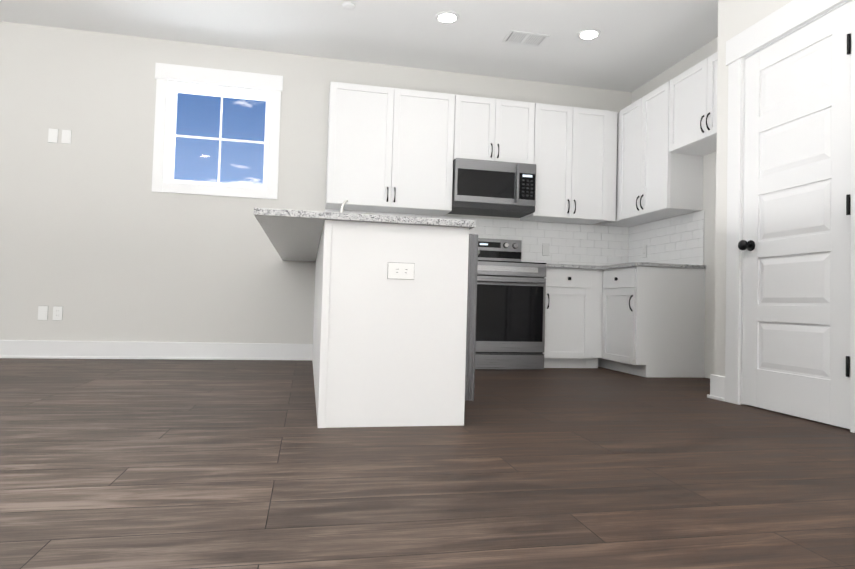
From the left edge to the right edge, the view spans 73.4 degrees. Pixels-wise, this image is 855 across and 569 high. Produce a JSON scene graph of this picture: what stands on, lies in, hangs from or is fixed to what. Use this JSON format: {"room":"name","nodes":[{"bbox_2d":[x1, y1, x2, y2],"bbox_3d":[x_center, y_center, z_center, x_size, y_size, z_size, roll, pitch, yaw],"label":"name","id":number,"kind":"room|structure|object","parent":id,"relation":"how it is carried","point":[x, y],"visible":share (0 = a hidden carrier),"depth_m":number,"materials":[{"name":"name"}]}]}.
{"room":"kitchen","nodes":[
{"label":"kitchen","id":0,"kind":"room"},
{"bbox_2d":[0,21,630,343],"bbox_3d":[-1.624,-0.719,5.161,7.790,2.766,0.150,2,-2,-12],"label":"wall","id":1,"kind":"structure","parent":0,"point":[100,240],"depth_m":4.91,"materials":[{"name":"white paint"}]},
{"bbox_2d":[38,306,47,319],"bbox_3d":[-3.172,0.235,4.730,0.073,0.118,0.008,2,-2,-12],"label":"outlet","id":2,"kind":"object","parent":1,"relation":"attached to","point":[42,312],"visible":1,"depth_m":4.73,"materials":[{"name":"white plastic"}]},
{"bbox_2d":[48,128,57,142],"bbox_3d":[-3.121,-1.241,4.781,0.073,0.118,0.008,2,-2,-12],"label":"light switch","id":3,"kind":"object","parent":1,"relation":"attached to","point":[52,135],"visible":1,"depth_m":4.78,"materials":[{"name":"white plastic"}]},
{"bbox_2d":[53,306,62,319],"bbox_3d":[-3.064,0.238,4.753,0.073,0.118,0.007,2,-2,-12],"label":"outlet","id":4,"kind":"object","parent":1,"relation":"attached to","point":[57,312],"visible":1,"depth_m":4.75,"materials":[{"name":"white plastic"}]},
{"bbox_2d":[61,129,71,143],"bbox_3d":[-3.023,-1.237,4.802,0.073,0.118,0.008,2,-2,-12],"label":"light switch","id":5,"kind":"object","parent":1,"relation":"attached to","point":[66,137],"visible":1,"depth_m":4.80,"materials":[{"name":"white plastic"}]},
{"bbox_2d":[0,340,312,360],"bbox_3d":[-3.241,0.531,4.698,4.519,0.147,0.028,2,-2,-12],"label":"baseboard","id":6,"kind":"structure","parent":1,"relation":"attached to","point":[35,349],"depth_m":4.88,"materials":[{"name":"white paint"}]},
{"bbox_2d":[152,63,282,199],"bbox_3d":[-1.854,-1.334,5.116,1.067,1.116,0.176,2,-2,-12],"label":"window","id":7,"kind":"structure","parent":1,"relation":"in","point":[165,136],"depth_m":5.08,"materials":[{"name":"white wood"}]},
{"bbox_2d":[325,81,454,215],"bbox_3d":[-0.338,-1.202,5.182,1.108,1.055,0.357,2,-2,-12],"label":"upper cabinet","id":8,"kind":"object","parent":1,"relation":"attached to","point":[389,150],"visible":1,"depth_m":5.04,"materials":[{"name":"white paint"}]},
{"bbox_2d":[325,209,628,265],"bbox_3d":[0.557,-0.408,5.516,3.052,0.456,0.026,2,-2,-12],"label":"backsplash","id":9,"kind":"structure","parent":1,"relation":"attached to","point":[574,244],"depth_m":5.68,"materials":[{"name":"white tile"}]},
{"bbox_2d":[542,244,549,255],"bbox_3d":[1.166,-0.342,5.641,0.073,0.118,0.008,2,-2,-12],"label":"switch","id":10,"kind":"object","parent":9,"relation":"attached to","point":[545,250],"visible":1,"depth_m":5.64,"materials":[{"name":"white plastic"}]},
{"bbox_2d":[453,95,534,163],"bbox_3d":[0.586,-1.403,5.380,0.763,0.590,0.357,2,-2,-12],"label":"upper cabinet","id":11,"kind":"object","parent":1,"relation":"attached to","point":[493,129],"visible":0.92,"depth_m":5.23,"materials":[{"name":"white paint"}]},
{"bbox_2d":[447,158,535,217],"bbox_3d":[0.580,-0.886,5.323,0.757,0.437,0.436,2,-2,-12],"label":"microwave","id":12,"kind":"object","parent":11,"relation":"attached to","point":[492,188],"visible":0.98,"depth_m":5.15,"materials":[{"name":"silver metal"}]},
{"bbox_2d":[520,103,616,224],"bbox_3d":[1.370,-1.143,5.536,0.848,1.055,0.357,2,-2,-12],"label":"upper cabinet","id":13,"kind":"object","parent":1,"relation":"attached to","point":[575,156],"visible":1,"depth_m":5.39,"materials":[{"name":"white paint"}]},
{"bbox_2d":[0,0,717,91],"bbox_3d":[-0.672,-2.271,0.843,8.190,0.100,9.173,2,-2,-12],"label":"ceiling","id":14,"kind":"structure","parent":0,"point":[634,45],"depth_m":4.69,"materials":[{"name":"white paint"}]},
{"bbox_2d":[342,1,354,9],"bbox_3d":[-0.593,-2.092,4.314,0.100,0.020,0.100,2,-2,-12],"label":"ceiling sensor","id":15,"kind":"object","parent":14,"relation":"attached to","point":[347,5],"visible":1,"depth_m":4.29,"materials":[{"name":"white paint"}]},
{"bbox_2d":[435,11,458,23],"bbox_3d":[0.153,-2.072,4.455,0.190,0.009,0.190,2,-2,-12],"label":"recessed light","id":16,"kind":"object","parent":14,"relation":"in","point":[447,17],"visible":1,"depth_m":4.44,"materials":[{"name":"white paint"}]},
{"bbox_2d":[502,30,549,46],"bbox_3d":[0.815,-2.044,4.773,0.335,0.008,0.215,2,-2,-12],"label":"ceiling vent","id":17,"kind":"object","parent":14,"relation":"in","point":[524,38],"visible":1,"depth_m":4.76,"materials":[{"name":"white metal"}]},
{"bbox_2d":[577,29,600,39],"bbox_3d":[1.313,-2.033,4.667,0.190,0.009,0.190,2,-2,-12],"label":"recessed light","id":18,"kind":"object","parent":14,"relation":"in","point":[587,34],"visible":1,"depth_m":4.65,"materials":[{"name":"white paint"}]},
{"bbox_2d":[0,358,854,568],"bbox_3d":[-0.752,0.593,0.747,8.190,0.100,9.173,2,-2,-12],"label":"floor","id":19,"kind":"structure","parent":0,"point":[164,464],"depth_m":1.79,"materials":[{"name":"brown wood"}]},
{"bbox_2d":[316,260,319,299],"bbox_3d":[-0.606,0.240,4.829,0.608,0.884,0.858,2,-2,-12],"label":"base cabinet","id":20,"kind":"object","parent":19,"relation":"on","point":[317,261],"depth_m":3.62,"materials":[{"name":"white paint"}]},
{"bbox_2d":[254,200,474,261],"bbox_3d":[-0.539,-0.278,3.851,0.954,0.494,2.829,2,-2,-12],"label":"countertop","id":21,"kind":"structure","parent":20,"relation":"on","point":[293,235],"depth_m":2.56,"materials":[{"name":"stone"}]},
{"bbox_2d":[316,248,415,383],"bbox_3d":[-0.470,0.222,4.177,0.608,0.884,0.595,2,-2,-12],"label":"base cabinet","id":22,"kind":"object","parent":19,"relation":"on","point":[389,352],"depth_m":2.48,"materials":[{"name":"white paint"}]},
{"bbox_2d":[387,262,413,279],"bbox_3d":[-0.116,-0.059,2.514,0.118,0.073,0.007,2,-2,-12],"label":"outlet","id":23,"kind":"object","parent":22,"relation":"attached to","point":[405,271],"visible":1,"depth_m":2.51,"materials":[{"name":"white plastic"}]},
{"bbox_2d":[464,234,479,409],"bbox_3d":[-0.115,0.198,2.841,0.701,0.863,0.598,2,-2,-12],"label":"dishwasher","id":24,"kind":"object","parent":19,"relation":"on","point":[473,252],"visible":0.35,"depth_m":2.60,"materials":[{"name":"silver metal"}]},
{"bbox_2d":[475,238,545,369],"bbox_3d":[0.577,0.140,5.128,0.759,1.171,0.730,2,-2,-12],"label":"range","id":25,"kind":"object","parent":19,"relation":"on","point":[510,312],"visible":0.56,"depth_m":4.84,"materials":[{"name":"silver metal"}]},
{"bbox_2d":[543,267,603,367],"bbox_3d":[1.227,0.307,5.317,0.571,0.885,0.649,2,-2,-12],"label":"base cabinet","id":26,"kind":"object","parent":19,"relation":"on","point":[573,316],"visible":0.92,"depth_m":5.04,"materials":[{"name":"white paint"}]},
{"bbox_2d":[546,263,601,269],"bbox_3d":[1.528,-0.140,5.393,1.184,0.030,0.648,2,-2,-12],"label":"countertop","id":27,"kind":"structure","parent":26,"relation":"on","point":[547,264],"depth_m":5.01,"materials":[{"name":"stone"}]},
{"bbox_2d":[598,266,704,377],"bbox_3d":[1.830,0.320,5.185,0.647,0.885,1.154,2,-2,-12],"label":"base cabinet","id":28,"kind":"object","parent":19,"relation":"on","point":[653,321],"visible":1,"depth_m":4.64,"materials":[{"name":"white paint"}]},
{"bbox_2d":[602,262,705,269],"bbox_3d":[1.913,-0.146,4.867,0.645,0.030,0.497,2,-2,-12],"label":"countertop","id":29,"kind":"structure","parent":28,"relation":"on","point":[632,264],"depth_m":4.64,"materials":[{"name":"stone"}]},
{"bbox_2d":[631,37,717,378],"bbox_3d":[2.348,-0.619,4.818,0.150,2.766,2.139,2,-2,-12],"label":"wall","id":30,"kind":"structure","parent":0,"point":[710,48],"depth_m":4.68,"materials":[{"name":"white paint"}]},
{"bbox_2d":[601,81,702,226],"bbox_3d":[2.008,-1.133,5.284,0.357,1.055,1.111,2,-2,-12],"label":"upper cabinet","id":31,"kind":"object","parent":30,"relation":"attached to","point":[656,180],"visible":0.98,"depth_m":4.97,"materials":[{"name":"white paint"}]},
{"bbox_2d":[629,210,704,264],"bbox_3d":[2.156,-0.371,5.268,0.022,0.456,1.110,2,-2,-12],"label":"backsplash","id":32,"kind":"structure","parent":30,"relation":"attached to","point":[677,240],"depth_m":5.14,"materials":[{"name":"white tile"}]},
{"bbox_2d":[642,245,646,257],"bbox_3d":[2.096,-0.319,5.543,0.007,0.118,0.073,2,-2,-12],"label":"outlet","id":33,"kind":"object","parent":32,"relation":"attached to","point":[644,251],"visible":1,"depth_m":5.54,"materials":[{"name":"white plastic"}]},
{"bbox_2d":[669,52,717,155],"bbox_3d":[2.222,-1.388,4.296,0.357,0.600,0.920,2,-2,-12],"label":"upper cabinet","id":34,"kind":"object","parent":30,"relation":"attached to","point":[693,110],"visible":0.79,"depth_m":4.44,"materials":[{"name":"white paint"}]},
{"bbox_2d":[714,0,792,376],"bbox_3d":[2.907,-0.749,0.455,0.839,2.766,6.634,2,-2,-12],"label":"wall","id":35,"kind":"structure","parent":0,"point":[736,17],"depth_m":3.55,"materials":[{"name":"white paint"}]},
{"bbox_2d":[707,374,724,400],"bbox_3d":[2.462,0.545,0.342,0.067,0.147,6.661,2,-2,-12],"label":"baseboard","id":36,"kind":"structure","parent":35,"relation":"attached to","point":[717,387],"depth_m":3.52,"materials":[{"name":"white paint"}]},
{"bbox_2d":[725,0,854,432],"bbox_3d":[1.945,-0.407,3.043,0.084,2.202,0.948,2,-2,-12],"label":"door frame","id":37,"kind":"structure","parent":35,"relation":"attached to","point":[791,17],"depth_m":3.38,"materials":[{"name":"white paint"}]},
{"bbox_2d":[738,1,851,428],"bbox_3d":[1.911,-0.333,3.024,0.111,2.034,0.710,2,-2,-12],"label":"pantry door","id":38,"kind":"structure","parent":35,"relation":"in","point":[794,244],"depth_m":2.99,"materials":[{"name":"white paint"}]}
]}

